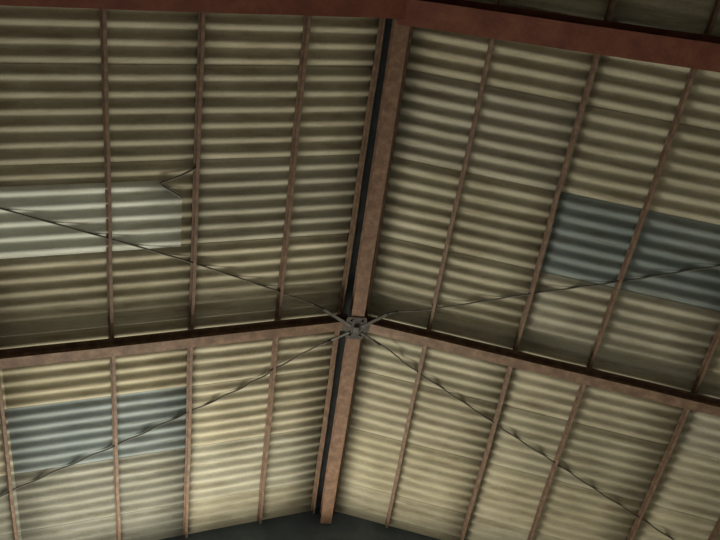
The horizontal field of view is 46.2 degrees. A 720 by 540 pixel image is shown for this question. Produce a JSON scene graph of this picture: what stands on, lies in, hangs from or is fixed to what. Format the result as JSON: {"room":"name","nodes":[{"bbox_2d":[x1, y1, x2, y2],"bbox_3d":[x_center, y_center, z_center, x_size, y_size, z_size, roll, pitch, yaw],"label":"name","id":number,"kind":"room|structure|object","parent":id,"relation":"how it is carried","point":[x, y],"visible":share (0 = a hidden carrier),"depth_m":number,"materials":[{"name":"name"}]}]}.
{"room":"warehouse","nodes":[
{"label":"warehouse","id":0,"kind":"room"},
{"bbox_2d":[160,506,439,539],"bbox_3d":[-0.211,6.530,8.507,13.411,10.780,0.150,4,-59,-7],"label":"wall","id":1,"kind":"structure","parent":0,"point":[306,525],"depth_m":12.61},
{"bbox_2d":[0,0,719,539],"bbox_3d":[0.455,-1.968,8.349,13.772,2.069,14.820,4,-59,-7],"label":"ceiling","id":2,"kind":"structure","parent":0,"point":[51,115],"depth_m":10.06,"materials":[{"name":"metal"}]},
{"bbox_2d":[0,180,182,258],"bbox_3d":[-3.093,-0.530,9.024,2.275,0.725,0.860,4,-59,-7],"label":"sheet","id":3,"kind":"object","parent":2,"relation":"attached to","point":[146,214],"visible":1,"depth_m":9.07,"materials":[{"name":"white plastic"}]},
{"bbox_2d":[160,167,195,197],"bbox_3d":[-1.930,-1.001,9.165,0.416,0.146,0.302,-41,-64,20],"label":"wire","id":4,"kind":"object","parent":3,"relation":"on","point":[187,172],"visible":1,"depth_m":9.15,"materials":[{"name":"metal"}]},
{"bbox_2d":[4,386,186,474],"bbox_3d":[-3.269,2.045,10.702,2.138,0.687,1.112,4,-59,-7],"label":"sheet","id":5,"kind":"object","parent":2,"relation":"attached to","point":[61,434],"visible":0.8,"depth_m":10.64,"materials":[{"name":"plastic"}]},
{"bbox_2d":[315,18,392,506],"bbox_3d":[0.387,-2.540,9.252,0.720,0.143,14.800,4,-59,-7],"label":"flashing","id":6,"kind":"object","parent":2,"relation":"attached to","point":[388,22],"visible":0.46,"depth_m":10.59,"materials":[{"name":"black metal"}]},
{"bbox_2d":[540,192,719,310],"bbox_3d":[3.326,-0.174,9.806,2.199,0.705,1.092,4,-59,-7],"label":"sheet","id":7,"kind":"object","parent":2,"relation":"attached to","point":[590,239],"visible":0.9,"depth_m":9.81,"materials":[{"name":"grey plastic"}]},
{"bbox_3d":[-5.927,0.291,2.940,0.200,8.640,14.700,4,-59,-7],"label":"wall","id":8,"kind":"structure","parent":0,"visible":0},
{"bbox_2d":[0,313,347,368],"bbox_3d":[-3.387,0.944,9.653,6.713,2.161,0.150,4,-59,-7],"label":"rafter","id":9,"kind":"object","parent":8,"relation":"attached to","point":[157,342],"visible":0.98,"depth_m":10.04,"materials":[{"name":"red paint"}]},
{"bbox_2d":[0,331,349,496],"bbox_3d":[-3.384,2.376,10.670,7.066,1.716,0.296,-18,-59,7],"label":"rod","id":10,"kind":"object","parent":9,"relation":"attached to","point":[348,332],"visible":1,"depth_m":10.92,"materials":[{"name":"metal"}]},
{"bbox_2d":[0,207,350,326],"bbox_3d":[-3.025,-0.346,8.989,6.985,1.684,0.091,26,-64,-19],"label":"rod","id":11,"kind":"object","parent":9,"relation":"attached to","point":[4,209],"visible":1,"depth_m":9.71,"materials":[{"name":"metal"}]},
{"bbox_2d":[320,339,359,523],"bbox_3d":[-0.300,2.280,11.886,0.170,0.205,3.500,4,-59,-7],"label":"ridge beam","id":12,"kind":"structure","parent":9,"relation":"attached to","point":[351,349],"depth_m":11.74,"materials":[{"name":"brown paint"}]},
{"bbox_2d":[342,316,368,339],"bbox_3d":[-0.062,0.701,10.895,0.340,0.260,0.340,4,-59,-7],"label":"bracket","id":13,"kind":"object","parent":9,"relation":"attached to","point":[355,329],"visible":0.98,"depth_m":10.80,"materials":[{"name":"metal"}]},
{"bbox_2d":[350,19,409,316],"bbox_3d":[0.203,-1.046,9.861,0.171,0.205,3.795,4,-59,-7],"label":"ridge beam","id":14,"kind":"structure","parent":9,"relation":"attached to","point":[399,35],"depth_m":9.66,"materials":[{"name":"brown paint"}]},
{"bbox_2d":[360,332,673,539],"bbox_3d":[2.954,2.858,11.454,7.114,1.722,0.193,28,-64,-20],"label":"rod","id":15,"kind":"object","parent":9,"relation":"attached to","point":[361,333],"visible":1,"depth_m":11.45,"materials":[{"name":"metal"}]},
{"bbox_2d":[361,265,719,327],"bbox_3d":[3.417,0.131,9.764,7.040,1.666,0.145,-17,-59,6],"label":"rod","id":16,"kind":"object","parent":9,"relation":"attached to","point":[396,311],"visible":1,"depth_m":10.36,"materials":[{"name":"metal"}]},
{"bbox_2d":[0,0,406,18],"bbox_3d":[-2.790,-2.513,7.498,6.851,2.316,0.280,4,-59,-7],"label":"rafter","id":17,"kind":"object","parent":8,"relation":"attached to","point":[392,9],"visible":0.99,"depth_m":8.08,"materials":[{"name":"red paint"}]},
{"bbox_2d":[0,380,17,539],"bbox_3d":[-3.644,-2.194,7.588,0.095,0.090,14.660,4,-59,-7],"label":"purlin","id":18,"kind":"structure","parent":17,"relation":"on","point":[2,411],"depth_m":10.37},
{"bbox_2d":[100,9,120,539],"bbox_3d":[-2.451,-2.295,8.050,0.094,0.090,14.660,4,-59,-7],"label":"purlin","id":19,"kind":"structure","parent":17,"relation":"on","point":[103,16],"depth_m":9.24,"materials":[{"name":"brown metal"}]},
{"bbox_2d":[183,12,205,537],"bbox_3d":[-1.584,-2.369,8.386,0.092,0.090,14.660,4,-59,-7],"label":"purlin","id":20,"kind":"structure","parent":17,"relation":"on","point":[201,16],"depth_m":9.61,"materials":[{"name":"brown metal"}]},
{"bbox_2d":[257,16,311,523],"bbox_3d":[-0.570,-2.455,8.779,0.095,0.090,14.660,4,-59,-7],"label":"purlin","id":21,"kind":"structure","parent":17,"relation":"on","point":[307,19],"depth_m":10.03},
{"bbox_2d":[311,18,385,513],"bbox_3d":[0.209,-2.521,9.081,0.081,0.086,14.660,4,-59,-7],"label":"purlin","id":22,"kind":"structure","parent":17,"relation":"on","point":[381,25],"depth_m":10.35,"materials":[{"name":"brown metal"}]},
{"bbox_3d":[7.543,1.315,4.599,0.200,8.640,14.700,4,-59,-7],"label":"wall","id":23,"kind":"structure","parent":0,"visible":0},
{"bbox_2d":[364,315,719,416],"bbox_3d":[3.391,1.459,10.487,6.713,2.161,0.150,4,-59,-7],"label":"rafter","id":24,"kind":"object","parent":23,"relation":"attached to","point":[697,402],"visible":0.99,"depth_m":10.60,"materials":[{"name":"red paint"}]},
{"bbox_2d":[397,0,719,71],"bbox_3d":[3.853,-2.056,8.288,6.876,2.320,0.372,3,-59,-6],"label":"rafter","id":25,"kind":"object","parent":23,"relation":"attached to","point":[534,27],"visible":0.96,"depth_m":8.46,"materials":[{"name":"red paint"}]},
{"bbox_2d":[333,26,412,513],"bbox_3d":[0.540,-2.505,9.136,0.070,0.093,14.660,4,-59,-7],"label":"purlin","id":26,"kind":"structure","parent":25,"relation":"on","point":[411,28],"depth_m":10.36,"materials":[{"name":"brown metal"}]},
{"bbox_2d":[385,0,502,527],"bbox_3d":[1.392,-2.309,9.025,0.089,0.115,14.660,5,-59,-7],"label":"purlin","id":27,"kind":"structure","parent":25,"relation":"on","point":[500,2],"depth_m":10.26,"materials":[{"name":"brown metal"}]},
{"bbox_2d":[459,0,615,539],"bbox_3d":[2.450,-2.064,8.885,0.076,0.095,14.660,4,-59,-7],"label":"purlin","id":28,"kind":"structure","parent":25,"relation":"on","point":[611,3],"depth_m":10.03,"materials":[{"name":"brown metal"}]},
{"bbox_2d":[527,0,719,539],"bbox_3d":[3.399,-1.845,8.762,0.095,0.118,14.660,5,-59,-7],"label":"purlin","id":29,"kind":"structure","parent":25,"relation":"on","point":[716,8],"depth_m":9.78,"materials":[{"name":"brown metal"}]},
{"bbox_2d":[627,323,719,539],"bbox_3d":[4.617,-1.564,8.601,0.078,0.095,14.660,4,-59,-7],"label":"purlin","id":30,"kind":"structure","parent":25,"relation":"on","point":[716,338],"depth_m":10.88,"materials":[{"name":"brown metal"}]},
{"bbox_2d":[708,516,719,539],"bbox_3d":[5.575,-1.342,8.475,0.077,0.095,14.660,4,-59,-7],"label":"purlin","id":31,"kind":"structure","parent":25,"relation":"on","point":[716,529],"depth_m":11.45,"materials":[{"name":"brown metal"}]}
]}

